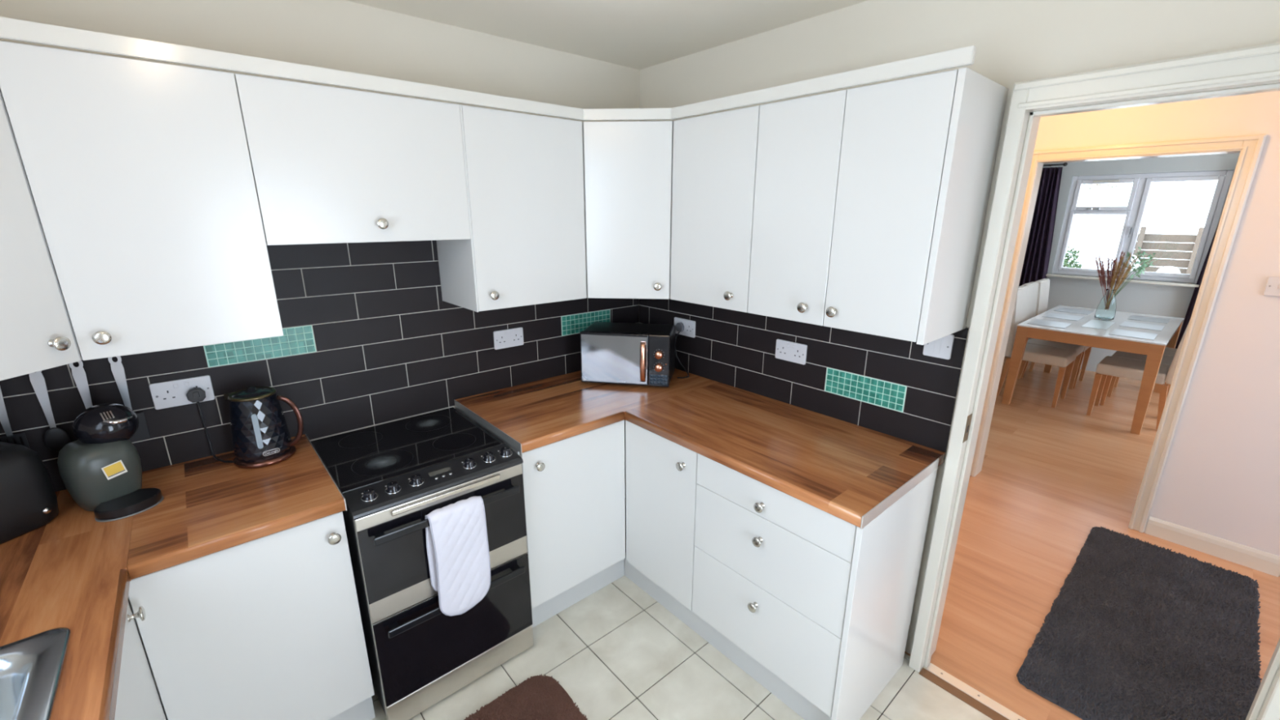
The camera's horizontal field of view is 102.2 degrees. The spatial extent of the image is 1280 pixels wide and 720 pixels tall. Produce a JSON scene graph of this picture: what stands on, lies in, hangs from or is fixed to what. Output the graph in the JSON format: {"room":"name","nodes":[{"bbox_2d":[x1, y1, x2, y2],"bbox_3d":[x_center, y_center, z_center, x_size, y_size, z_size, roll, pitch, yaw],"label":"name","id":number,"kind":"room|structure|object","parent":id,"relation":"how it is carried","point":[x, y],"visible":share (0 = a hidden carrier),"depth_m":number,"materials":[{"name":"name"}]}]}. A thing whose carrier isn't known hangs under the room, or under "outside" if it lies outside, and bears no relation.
{"room":"kitchen","nodes":[
{"label":"kitchen","id":0,"kind":"room"},
{"bbox_2d":[0,0,639,706],"bbox_3d":[-1.084,-0.075,2.120,2.965,2.421,0.112,-13,21,-39],"label":"wall","id":1,"kind":"structure","parent":0,"point":[342,35],"depth_m":1.82,"materials":[{"name":"white paint"}]},
{"bbox_2d":[0,88,82,380],"bbox_3d":[-1.652,-0.297,1.038,0.600,0.715,0.600,-13,21,-39],"label":"upper cabinet","id":2,"kind":"object","parent":1,"relation":"attached to","point":[37,333],"visible":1,"depth_m":1.18,"materials":[{"name":"white wood"}]},
{"bbox_2d":[0,40,283,360],"bbox_3d":[-1.341,-0.412,1.447,0.424,0.715,0.381,-13,21,-39],"label":"upper cabinet","id":3,"kind":"object","parent":1,"relation":"attached to","point":[140,174],"visible":1,"depth_m":1.31,"materials":[{"name":"white wood"}]},
{"bbox_2d":[128,511,374,719],"bbox_3d":[-1.250,0.765,1.688,0.471,0.698,0.629,-13,21,-39],"label":"base cabinet","id":4,"kind":"object","parent":1,"relation":"attached to","point":[269,627],"visible":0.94,"depth_m":1.46,"materials":[{"name":"white wood"}]},
{"bbox_2d":[127,434,346,579],"bbox_3d":[-1.243,0.404,1.599,0.464,0.040,0.614,-13,21,-39],"label":"countertop","id":5,"kind":"structure","parent":4,"relation":"on","point":[209,505],"depth_m":1.49,"materials":[{"name":"brown wood"}]},
{"bbox_2d":[223,386,303,468],"bbox_3d":[-1.273,0.213,1.732,0.201,0.254,0.176,10,18,30],"label":"kettle","id":6,"kind":"object","parent":5,"relation":"on","point":[261,437],"visible":1,"depth_m":1.69,"materials":[{"name":"black metal"}]},
{"bbox_2d":[0,240,639,491],"bbox_3d":[-1.047,-0.099,2.063,2.756,0.757,0.008,-13,21,-39],"label":"backsplash","id":7,"kind":"structure","parent":1,"relation":"attached to","point":[370,338],"depth_m":1.98,"materials":[{"name":"tile"}]},
{"bbox_2d":[149,375,214,409],"bbox_3d":[-1.500,0.105,1.696,0.151,0.086,0.011,-13,21,-39],"label":"wall socket","id":8,"kind":"object","parent":7,"relation":"attached to","point":[171,393],"visible":0.98,"depth_m":1.69,"materials":[{"name":"white plastic"}]},
{"bbox_2d":[173,383,178,388],"bbox_3d":[-1.508,0.084,1.678,0.012,0.015,0.003,-13,21,-39],"label":"rocker switch","id":9,"kind":"object","parent":8,"relation":"attached to","point":[175,385],"depth_m":1.68,"materials":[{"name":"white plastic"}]},
{"bbox_2d":[183,382,189,386],"bbox_3d":[-1.487,0.079,1.695,0.012,0.015,0.003,-13,21,-39],"label":"rocker switch","id":10,"kind":"object","parent":8,"relation":"attached to","point":[185,384],"depth_m":1.69,"materials":[{"name":"white plastic"}]},
{"bbox_2d":[186,386,205,402],"bbox_3d":[-1.466,0.115,1.706,0.048,0.048,0.022,-13,21,-39],"label":"plug","id":11,"kind":"object","parent":8,"relation":"attached to","point":[195,394],"visible":1,"depth_m":1.70,"materials":[{"name":"black plastic"}]},
{"bbox_2d":[196,401,233,462],"bbox_3d":[-1.406,0.240,1.720,0.136,0.207,0.027,4,16,15],"label":"power cord","id":12,"kind":"object","parent":11,"relation":"attached to","point":[197,402],"visible":0.87,"depth_m":1.74,"materials":[{"name":"black plastic"}]},
{"bbox_2d":[493,327,523,349],"bbox_3d":[-0.618,-0.102,2.437,0.149,0.086,0.011,-13,21,-39],"label":"wall socket","id":13,"kind":"object","parent":7,"relation":"attached to","point":[508,338],"visible":1,"depth_m":2.43,"materials":[{"name":"white plastic"}]},
{"bbox_3d":[-1.712,0.003,1.466,0.450,0.012,0.026,-13,21,-39],"label":"utensil rail","id":14,"kind":"object","parent":7,"relation":"attached to","visible":0},
{"bbox_2d":[0,387,30,448],"bbox_3d":[-1.771,0.160,1.435,0.058,0.284,0.002,-13,21,-39],"label":"slotted turner","id":15,"kind":"object","parent":14,"relation":"hanging from","point":[4,420],"visible":0.45,"depth_m":1.44,"materials":[{"name":"metal"}]},
{"bbox_2d":[29,370,70,452],"bbox_3d":[-1.707,0.140,1.486,0.051,0.273,0.012,-13,21,-39],"label":"serving spoon","id":16,"kind":"object","parent":14,"relation":"hanging from","point":[55,438],"visible":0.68,"depth_m":1.49,"materials":[{"name":"metal"}]},
{"bbox_2d":[68,360,93,408],"bbox_3d":[-1.625,0.112,1.511,0.066,0.232,0.066,-13,21,-39],"label":"ladle","id":17,"kind":"object","parent":14,"relation":"hanging from","point":[78,373],"visible":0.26,"depth_m":1.52,"materials":[{"name":"metal"}]},
{"bbox_2d":[107,355,151,441],"bbox_3d":[-1.585,0.116,1.592,0.060,0.284,0.002,-13,21,-39],"label":"spatula","id":18,"kind":"object","parent":14,"relation":"hanging from","point":[117,370],"visible":0.71,"depth_m":1.59,"materials":[{"name":"metal"}]},
{"bbox_2d":[234,73,471,245],"bbox_3d":[-0.947,-0.632,1.736,0.612,0.448,0.374,-13,21,-39],"label":"upper cabinet","id":19,"kind":"object","parent":1,"relation":"attached to","point":[330,164],"visible":0.99,"depth_m":1.58,"materials":[{"name":"white wood"}]},
{"bbox_2d":[0,17,976,120],"bbox_3d":[-0.416,-0.819,1.502,2.307,0.040,1.055,-4,16,-13],"label":"crown molding","id":20,"kind":"structure","parent":19,"relation":"on","point":[14,29],"depth_m":1.45,"materials":[{"name":"white wood"}]},
{"bbox_2d":[436,104,586,311],"bbox_3d":[-0.527,-0.602,2.127,0.506,0.716,0.375,-13,21,-39],"label":"upper cabinet","id":21,"kind":"object","parent":1,"relation":"attached to","point":[524,172],"visible":0.97,"depth_m":1.99,"materials":[{"name":"white wood"}]},
{"bbox_2d":[455,408,625,608],"bbox_3d":[-0.442,0.575,2.366,0.498,0.698,0.629,-13,21,-39],"label":"base cabinet","id":22,"kind":"object","parent":1,"relation":"attached to","point":[574,486],"visible":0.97,"depth_m":2.14,"materials":[{"name":"white wood"}]},
{"bbox_2d":[453,368,719,453],"bbox_3d":[-0.221,0.163,2.458,1.102,0.040,0.614,-13,21,-39],"label":"countertop","id":23,"kind":"structure","parent":22,"relation":"on","point":[527,416],"depth_m":2.27,"materials":[{"name":"brown wood"}]},
{"bbox_2d":[579,321,675,386],"bbox_3d":[-0.056,-0.026,2.569,0.432,0.262,0.282,3,16,9],"label":"microwave","id":24,"kind":"object","parent":23,"relation":"on","point":[611,353],"visible":1,"depth_m":2.46,"materials":[{"name":"black metal"}]},
{"bbox_2d":[581,334,647,384],"bbox_3d":[-0.124,-0.003,2.468,0.322,0.232,0.003,3,16,9],"label":"door","id":25,"kind":"structure","parent":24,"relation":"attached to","point":[604,358],"depth_m":2.47,"materials":[{"name":"silver metal"}]},
{"bbox_2d":[582,120,673,298],"bbox_3d":[-0.034,-0.678,2.397,0.600,0.715,0.600,-13,21,-39],"label":"upper cabinet","id":26,"kind":"object","parent":1,"relation":"attached to","point":[628,166],"visible":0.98,"depth_m":2.16,"materials":[{"name":"white wood"}]},
{"bbox_2d":[345,0,868,70],"bbox_3d":[2.123,-1.448,2.374,8.607,0.100,4.350,-13,21,-39],"label":"ceiling","id":27,"kind":"structure","parent":0,"point":[637,34],"depth_m":1.95,"materials":[{"name":"paint"}]},
{"bbox_2d":[162,355,1279,719],"bbox_3d":[2.154,0.915,3.079,8.507,0.030,4.350,-13,21,-39],"label":"floor","id":28,"kind":"structure","parent":0,"point":[1049,476],"depth_m":2.30,"materials":[{"name":"laminate"}]},
{"bbox_2d":[328,696,375,719],"bbox_3d":[-1.128,1.224,1.628,0.523,0.149,0.017,-13,21,-39],"label":"plinth","id":29,"kind":"object","parent":28,"relation":"on","point":[363,710],"visible":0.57,"depth_m":1.76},
{"bbox_2d":[311,407,533,719],"bbox_3d":[-0.830,0.735,2.018,0.555,0.878,0.666,-13,21,-39],"label":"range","id":30,"kind":"object","parent":28,"relation":"on","point":[389,476],"visible":0.95,"depth_m":1.79,"materials":[{"name":"metal"}]},
{"bbox_2d":[311,407,504,493],"bbox_3d":[-0.883,0.321,1.965,0.555,0.020,0.500,-13,21,-39],"label":"cooktop","id":31,"kind":"object","parent":30,"relation":"in","point":[359,460],"depth_m":1.92,"materials":[{"name":"black glass"}]},
{"bbox_2d":[425,496,490,616],"bbox_3d":[-0.607,0.668,1.744,0.195,0.411,0.050,-13,21,-39],"label":"towel","id":32,"kind":"object","parent":30,"relation":"hanging from","point":[457,546],"visible":1,"depth_m":1.72,"materials":[{"name":"fabric"}]},
{"bbox_2d":[463,673,587,719],"bbox_3d":[-0.458,1.295,1.627,0.653,0.015,0.472,-13,21,-39],"label":"kitchen mat","id":33,"kind":"object","parent":28,"relation":"on","point":[539,697],"visible":1,"depth_m":1.84,"materials":[{"name":"brown fabric"}]},
{"bbox_2d":[531,558,624,627],"bbox_3d":[-0.284,1.026,2.337,0.537,0.149,0.018,-13,21,-39],"label":"plinth","id":34,"kind":"object","parent":28,"relation":"on","point":[555,605],"visible":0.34,"depth_m":2.33,"materials":[{"name":"white wood"}]},
{"bbox_2d":[625,420,697,610],"bbox_3d":[0.288,0.590,2.347,0.629,0.713,0.418,-13,21,-39],"label":"base cabinet","id":35,"kind":"object","parent":28,"relation":"on","point":[661,473],"visible":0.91,"depth_m":2.15,"materials":[{"name":"white wood"}]},
{"bbox_2d":[624,549,831,719],"bbox_3d":[0.286,1.097,2.118,0.018,0.134,1.114,-13,21,-39],"label":"plinth","id":36,"kind":"object","parent":28,"relation":"on","point":[804,708],"visible":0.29,"depth_m":2.03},
{"bbox_2d":[624,382,945,528],"bbox_3d":[0.508,0.292,2.012,0.614,0.041,1.043,-13,21,-39],"label":"countertop","id":37,"kind":"structure","parent":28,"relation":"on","point":[849,472],"depth_m":1.85,"materials":[{"name":"brown wood"}]},
{"bbox_2d":[692,453,937,719],"bbox_3d":[0.635,0.765,1.983,0.629,0.849,0.636,-13,21,-39],"label":"drawer unit","id":38,"kind":"object","parent":28,"relation":"on","point":[823,602],"visible":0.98,"depth_m":1.73,"materials":[{"name":"white wood"}]},
{"bbox_2d":[919,662,1026,719],"bbox_3d":[1.353,1.276,1.737,0.084,0.010,0.759,-13,21,-39],"label":"threshold strip","id":39,"kind":"object","parent":28,"relation":"on","point":[994,710],"visible":1,"depth_m":1.89,"materials":[{"name":"wood"}]},
{"bbox_2d":[996,284,1077,408],"bbox_3d":[3.769,-0.146,4.884,0.410,1.035,0.532,-13,21,-39],"label":"dining chair","id":40,"kind":"object","parent":28,"relation":"on","point":[1061,357],"visible":0.6,"depth_m":4.84,"materials":[{"name":"brown wood"}]},
{"bbox_2d":[1017,281,1084,396],"bbox_3d":[4.076,-0.224,5.161,0.410,1.035,0.532,-13,21,-39],"label":"dining chair","id":41,"kind":"object","parent":28,"relation":"on","point":[1033,286],"visible":0.41,"depth_m":5.17,"materials":[{"name":"beige leather"}]},
{"bbox_2d":[1020,278,1092,388],"bbox_3d":[4.399,-0.296,5.419,0.410,1.035,0.532,-13,21,-39],"label":"dining chair","id":42,"kind":"object","parent":28,"relation":"on","point":[1043,284],"visible":0.34,"depth_m":5.43,"materials":[{"name":"beige leather"}]},
{"bbox_2d":[1001,305,1184,435],"bbox_3d":[4.292,0.003,4.888,1.580,0.750,0.960,-13,21,-39],"label":"dining table","id":43,"kind":"object","parent":28,"relation":"on","point":[1073,334],"visible":0.84,"depth_m":4.42,"materials":[{"name":"brown wood"}]},
{"bbox_2d":[1027,319,1072,328],"bbox_3d":[3.703,-0.328,4.667,0.300,0.003,0.270,-13,21,-39],"label":"placemat","id":44,"kind":"object","parent":43,"relation":"on","point":[1037,322],"visible":1,"depth_m":4.66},
{"bbox_2d":[1042,312,1084,320],"bbox_3d":[4.088,-0.419,4.989,0.300,0.003,0.270,-13,21,-39],"label":"placemat","id":45,"kind":"object","parent":43,"relation":"on","point":[1060,316],"visible":1,"depth_m":5.00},
{"bbox_2d":[1054,307,1093,315],"bbox_3d":[4.442,-0.502,5.287,0.300,0.003,0.270,-13,21,-39],"label":"placemat","id":46,"kind":"object","parent":43,"relation":"on","point":[1060,309],"visible":1,"depth_m":5.29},
{"bbox_2d":[1081,319,1115,329],"bbox_3d":[4.119,-0.319,4.640,0.470,0.003,0.170,-13,21,-39],"label":"placemat","id":47,"kind":"object","parent":43,"relation":"on","point":[1097,324],"visible":1,"depth_m":4.63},
{"bbox_2d":[1094,288,1116,320],"bbox_3d":[4.364,-0.518,4.822,0.144,0.286,0.144,-13,21,-39],"label":"vase","id":48,"kind":"object","parent":43,"relation":"on","point":[1106,308],"visible":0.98,"depth_m":4.79,"materials":[{"name":"clear glass"}]},
{"bbox_2d":[1094,249,1124,296],"bbox_3d":[4.331,-0.753,4.812,0.166,0.546,0.232,-13,21,-39],"label":"dried grass","id":49,"kind":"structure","parent":48,"relation":"in","point":[1102,277],"depth_m":4.79,"materials":[{"name":"plant"}]},
{"bbox_2d":[1110,252,1137,294],"bbox_3d":[4.398,-0.718,4.718,0.180,0.530,0.158,-13,21,-39],"label":"dried grass","id":50,"kind":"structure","parent":48,"relation":"in","point":[1125,273],"depth_m":4.68,"materials":[{"name":"brown plant"}]},
{"bbox_2d":[1113,246,1156,296],"bbox_3d":[4.448,-0.751,4.657,0.162,0.528,0.255,-13,21,-39],"label":"eucalyptus sprig","id":51,"kind":"object","parent":48,"relation":"in","point":[1140,268],"visible":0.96,"depth_m":4.62,"materials":[{"name":"green plant"}]},
{"bbox_2d":[1108,328,1158,340],"bbox_3d":[4.071,-0.212,4.261,0.300,0.003,0.270,-13,21,-39],"label":"placemat","id":52,"kind":"object","parent":43,"relation":"on","point":[1116,331],"visible":1,"depth_m":4.25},
{"bbox_2d":[1119,321,1164,330],"bbox_3d":[4.456,-0.302,4.584,0.300,0.003,0.270,-13,21,-39],"label":"placemat","id":53,"kind":"object","parent":43,"relation":"on","point":[1129,324],"visible":1,"depth_m":4.57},
{"bbox_2d":[1127,315,1170,323],"bbox_3d":[4.810,-0.386,4.881,0.300,0.003,0.270,-13,21,-39],"label":"placemat","id":54,"kind":"object","parent":43,"relation":"on","point":[1132,317],"visible":1,"depth_m":4.86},
{"bbox_2d":[1099,351,1173,405],"bbox_3d":[4.587,-0.062,4.598,0.410,1.035,0.532,-13,21,-39],"label":"dining chair","id":55,"kind":"object","parent":28,"relation":"on","point":[1166,360],"visible":0.06,"depth_m":4.71,"materials":[{"name":"brown wood"}]},
{"bbox_2d":[1086,320,1190,430],"bbox_3d":[4.251,0.006,4.353,0.410,1.035,0.532,-13,21,-39],"label":"dining chair","id":56,"kind":"object","parent":28,"relation":"on","point":[1122,367],"visible":0.66,"depth_m":4.34,"materials":[{"name":"beige leather"}]},
{"bbox_2d":[1016,525,1262,719],"bbox_3d":[2.196,1.133,2.218,1.552,0.019,0.620,-13,21,-39],"label":"door mat","id":57,"kind":"object","parent":28,"relation":"on","point":[1136,629],"visible":1,"depth_m":2.13,"materials":[{"name":"grey carpet"}]},
{"bbox_2d":[1113,346,1177,387],"bbox_3d":[4.897,-0.139,4.871,0.410,1.035,0.532,-13,21,-39],"label":"dining chair","id":58,"kind":"object","parent":28,"relation":"on","point":[1168,351],"visible":0.02,"depth_m":4.85,"materials":[{"name":"beige leather"}]},
{"bbox_2d":[639,0,1279,654],"bbox_3d":[1.063,0.021,1.804,0.038,2.421,3.208,-13,21,-39],"label":"wall","id":59,"kind":"structure","parent":0,"point":[1015,41],"depth_m":1.57,"materials":[{"name":"white paint"}]},
{"bbox_2d":[670,105,759,312],"bbox_3d":[0.386,-0.592,2.099,0.375,0.715,0.414,-13,21,-39],"label":"upper cabinet","id":60,"kind":"object","parent":59,"relation":"attached to","point":[714,155],"visible":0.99,"depth_m":1.98,"materials":[{"name":"white wood"}]},
{"bbox_2d":[639,298,968,462],"bbox_3d":[0.540,-0.042,2.373,0.008,0.488,1.655,-13,21,-39],"label":"backsplash","id":61,"kind":"structure","parent":59,"relation":"attached to","point":[886,385],"depth_m":2.11,"materials":[{"name":"tile"}]},
{"bbox_2d":[674,316,695,337],"bbox_3d":[0.231,-0.170,2.689,0.011,0.086,0.149,-13,21,-39],"label":"wall socket","id":62,"kind":"object","parent":61,"relation":"attached to","point":[689,331],"visible":0.83,"depth_m":2.67,"materials":[{"name":"white plastic"}]},
{"bbox_2d":[675,322,684,332],"bbox_3d":[0.207,-0.172,2.689,0.022,0.048,0.048,-13,21,-39],"label":"plug","id":63,"kind":"object","parent":62,"relation":"attached to","point":[679,326],"visible":0.98,"depth_m":2.68,"materials":[{"name":"black plastic"}]},
{"bbox_2d":[675,331,688,378],"bbox_3d":[0.218,-0.029,2.664,0.073,0.219,0.134,-2,16,-7],"label":"power cord","id":64,"kind":"object","parent":63,"relation":"attached to","point":[678,331],"visible":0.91,"depth_m":2.69,"materials":[{"name":"black plastic"}]},
{"bbox_2d":[775,338,807,364],"bbox_3d":[0.649,-0.036,2.228,0.011,0.086,0.149,-13,21,-39],"label":"wall socket","id":65,"kind":"object","parent":61,"relation":"attached to","point":[786,350],"visible":1,"depth_m":2.22,"materials":[{"name":"white plastic"}]},
{"bbox_2d":[922,334,954,359],"bbox_3d":[1.026,-0.051,1.777,0.010,0.086,0.088,-13,21,-39],"label":"wall switch","id":66,"kind":"object","parent":61,"relation":"attached to","point":[941,348],"visible":0.75,"depth_m":1.77,"materials":[{"name":"white plastic"}]},
{"bbox_2d":[747,66,1008,345],"bbox_3d":[0.731,-0.482,1.720,0.375,0.719,0.628,-13,21,-39],"label":"upper cabinet","id":67,"kind":"object","parent":59,"relation":"attached to","point":[871,201],"visible":1,"depth_m":1.54,"materials":[{"name":"white wood"}]},
{"bbox_2d":[1005,152,1239,383],"bbox_3d":[3.924,-0.670,4.231,3.758,2.401,4.350,-13,21,-39],"label":"wall","id":68,"kind":"structure","parent":0,"point":[1166,300],"depth_m":5.46,"materials":[{"name":"paint"}]},
{"bbox_2d":[1043,162,1067,166],"bbox_3d":[4.553,-2.164,5.747,0.119,0.040,0.340,-13,21,-39],"label":"pole","id":69,"kind":"object","parent":68,"relation":"attached to","point":[1064,164],"visible":0.52,"depth_m":5.66,"materials":[{"name":"black metal"}]},
{"bbox_2d":[1018,167,1062,286],"bbox_3d":[4.545,-1.096,5.995,0.064,2.140,0.385,-13,21,-39],"label":"curtain","id":70,"kind":"object","parent":69,"relation":"hanging from","point":[1037,253],"visible":0.45,"depth_m":5.86,"materials":[{"name":"black fabric"}]},
{"bbox_2d":[1045,169,1233,287],"bbox_3d":[5.128,-1.367,5.372,0.190,1.085,1.250,-13,21,-39],"label":"window","id":71,"kind":"structure","parent":68,"relation":"in","point":[1135,210],"depth_m":5.35,"materials":[{"name":"white plastic"}]},
{"bbox_2d":[1093,179,1119,182],"bbox_3d":[4.938,-1.893,5.470,0.012,0.018,0.220,-13,21,-39],"label":"vent","id":72,"kind":"object","parent":71,"relation":"attached to","point":[1094,180],"depth_m":5.47,"materials":[{"name":"white plastic"}]},
{"bbox_3d":[5.628,-1.824,4.562,0.119,0.040,0.330,-13,21,-39],"label":"pole","id":73,"kind":"object","parent":68,"relation":"attached to","visible":0},
{"bbox_2d":[1175,216,1221,348],"bbox_3d":[5.535,-0.783,4.904,0.064,2.140,0.365,-13,21,-39],"label":"curtain","id":74,"kind":"object","parent":73,"relation":"hanging from","point":[1191,306],"visible":0.07,"depth_m":5.08,"materials":[{"name":"fabric"}]},
{"bbox_2d":[1034,90,1279,556],"bbox_3d":[2.911,-0.404,3.284,1.138,2.401,4.200,-13,21,-39],"label":"wall","id":75,"kind":"structure","parent":0,"point":[1220,477],"depth_m":2.53,"materials":[{"name":"paint"}]},
{"bbox_2d":[969,133,1266,533],"bbox_3d":[2.554,-0.130,2.955,0.143,2.050,0.899,-13,21,-39],"label":"trim","id":76,"kind":"structure","parent":75,"relation":"attached to","point":[1250,148],"depth_m":2.67,"materials":[{"name":"white wood"}]},
{"bbox_2d":[1144,515,1279,577],"bbox_3d":[2.854,0.712,3.563,1.046,0.100,2.026,-13,21,-39],"label":"baseboard","id":77,"kind":"structure","parent":75,"relation":"attached to","point":[1259,560],"depth_m":2.67,"materials":[{"name":"white wood"}]},
{"bbox_2d":[1262,275,1279,296],"bbox_3d":[2.934,-0.335,2.365,0.012,0.088,0.088,-13,21,-39],"label":"wall switch","id":78,"kind":"object","parent":75,"relation":"attached to","point":[1272,288],"visible":1,"depth_m":2.38,"materials":[{"name":"white plastic"}]},
{"bbox_3d":[-1.072,0.523,0.010,0.100,2.421,3.208,-13,21,-39],"label":"wall","id":79,"kind":"structure","parent":0,"visible":0},
{"bbox_2d":[114,601,166,719],"bbox_3d":[-1.243,0.984,0.921,0.625,0.694,0.639,-13,21,-39],"label":"base cabinet","id":80,"kind":"object","parent":79,"relation":"attached to","point":[138,698],"visible":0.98,"depth_m":1.18,"materials":[{"name":"white wood"}]},
{"bbox_3d":[-0.827,1.114,0.462,0.625,0.698,0.614,-13,21,-39],"label":"base cabinet","id":81,"kind":"object","parent":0,"visible":0},
{"bbox_2d":[0,488,133,719],"bbox_3d":[-1.037,0.694,0.582,0.614,0.038,2.478,-13,21,-39],"label":"countertop","id":82,"kind":"structure","parent":81,"relation":"on","point":[70,571],"depth_m":1.13,"materials":[{"name":"brown wood"}]},
{"bbox_2d":[0,441,58,544],"bbox_3d":[-1.702,0.347,1.311,0.228,0.224,0.250,4,16,13],"label":"countertop appliance","id":83,"kind":"object","parent":82,"relation":"on","point":[28,495],"visible":1,"depth_m":1.33,"materials":[{"name":"black metal"}]},
{"bbox_2d":[0,626,71,719],"bbox_3d":[-1.054,0.736,0.633,0.448,0.164,0.839,-13,21,-39],"label":"sink","id":84,"kind":"object","parent":82,"relation":"in","point":[31,667],"visible":1,"depth_m":0.97,"materials":[{"name":"silver metal"}]},
{"bbox_2d":[57,403,164,522],"bbox_3d":[-1.498,0.275,1.459,0.234,0.285,0.178,9,18,28],"label":"coffee machine","id":85,"kind":"object","parent":82,"relation":"on","point":[101,470],"visible":1,"depth_m":1.43,"materials":[{"name":"black plastic"}]},
{"bbox_2d":[99,410,115,420],"bbox_3d":[-1.478,0.154,1.433,0.019,0.021,0.024,9,18,28],"label":"grille","id":86,"kind":"object","parent":85,"relation":"attached to","point":[104,415],"depth_m":1.43,"materials":[{"name":"silver metal"}]},
{"bbox_2d":[103,461,124,477],"bbox_3d":[-1.464,0.305,1.439,0.001,0.036,0.041,9,18,28],"label":"print","id":87,"kind":"object","parent":85,"relation":"attached to","point":[117,467],"depth_m":1.44},
{"bbox_2d":[93,488,162,519],"bbox_3d":[-1.448,0.405,1.463,0.112,0.026,0.140,9,18,28],"label":"drip tray","id":88,"kind":"object","parent":85,"relation":"on","point":[130,502],"depth_m":1.44,"materials":[{"name":"black plastic"}]},
{"label":"outside","id":89,"kind":"structure","parent":0,"visible":0},
{"bbox_3d":[8.041,-0.378,8.154,7.250,0.040,9.000,-13,21,-39],"label":"floor","id":90,"kind":"structure","parent":89,"visible":0},
{"bbox_2d":[1062,246,1082,268],"bbox_3d":[6.847,-1.177,8.427,0.622,1.345,0.459,-13,21,-39],"label":"bush","id":91,"kind":"object","parent":90,"relation":"on","point":[1067,257],"visible":0.15,"depth_m":8.20,"materials":[{"name":"green plant"}]},
{"bbox_2d":[1080,182,1120,194],"bbox_3d":[6.965,-1.748,8.632,0.201,2.333,1.235,-11,19,-33],"label":"tree","id":92,"kind":"object","parent":90,"relation":"on","point":[1099,184],"visible":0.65,"depth_m":8.04,"materials":[{"name":"green plant"}]},
{"bbox_2d":[1130,255,1139,271],"bbox_3d":[6.521,-0.771,7.049,0.230,1.310,0.230,-13,21,-39],"label":"ornament","id":93,"kind":"object","parent":90,"relation":"on","point":[1136,264],"visible":0.09,"depth_m":6.80,"materials":[{"name":"white plant"}]},
{"bbox_2d":[1133,226,1204,274],"bbox_3d":[8.299,-0.943,7.052,0.085,1.650,2.500,-13,21,-39],"label":"fence","id":94,"kind":"object","parent":90,"relation":"on","point":[1168,243],"visible":0.08,"depth_m":7.56,"materials":[{"name":"brown wood"}]},
{"bbox_2d":[1156,266,1180,273],"bbox_3d":[6.784,-0.630,6.775,0.242,1.190,0.242,-13,21,-39],"label":"ornament","id":95,"kind":"object","parent":90,"relation":"on","point":[1171,269],"visible":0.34,"depth_m":6.57,"materials":[{"name":"white"}]},
{"bbox_3d":[2.139,-0.250,2.732,2.855,2.401,4.350,-13,21,-39],"label":"wall","id":96,"kind":"structure","parent":0,"visible":0},
{"bbox_2d":[962,413,972,442],"bbox_3d":[1.095,0.228,1.726,0.042,0.095,0.002,-13,21,-39],"label":"strike plate","id":97,"kind":"object","parent":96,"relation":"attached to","point":[969,417],"visible":1,"depth_m":1.72,"materials":[{"name":"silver metal"}]},
{"bbox_2d":[908,42,1279,719],"bbox_3d":[1.399,0.285,1.470,0.173,2.057,0.876,-13,21,-39],"label":"trim","id":98,"kind":"structure","parent":96,"relation":"attached to","point":[1252,69],"depth_m":1.50,"materials":[{"name":"white wood"}]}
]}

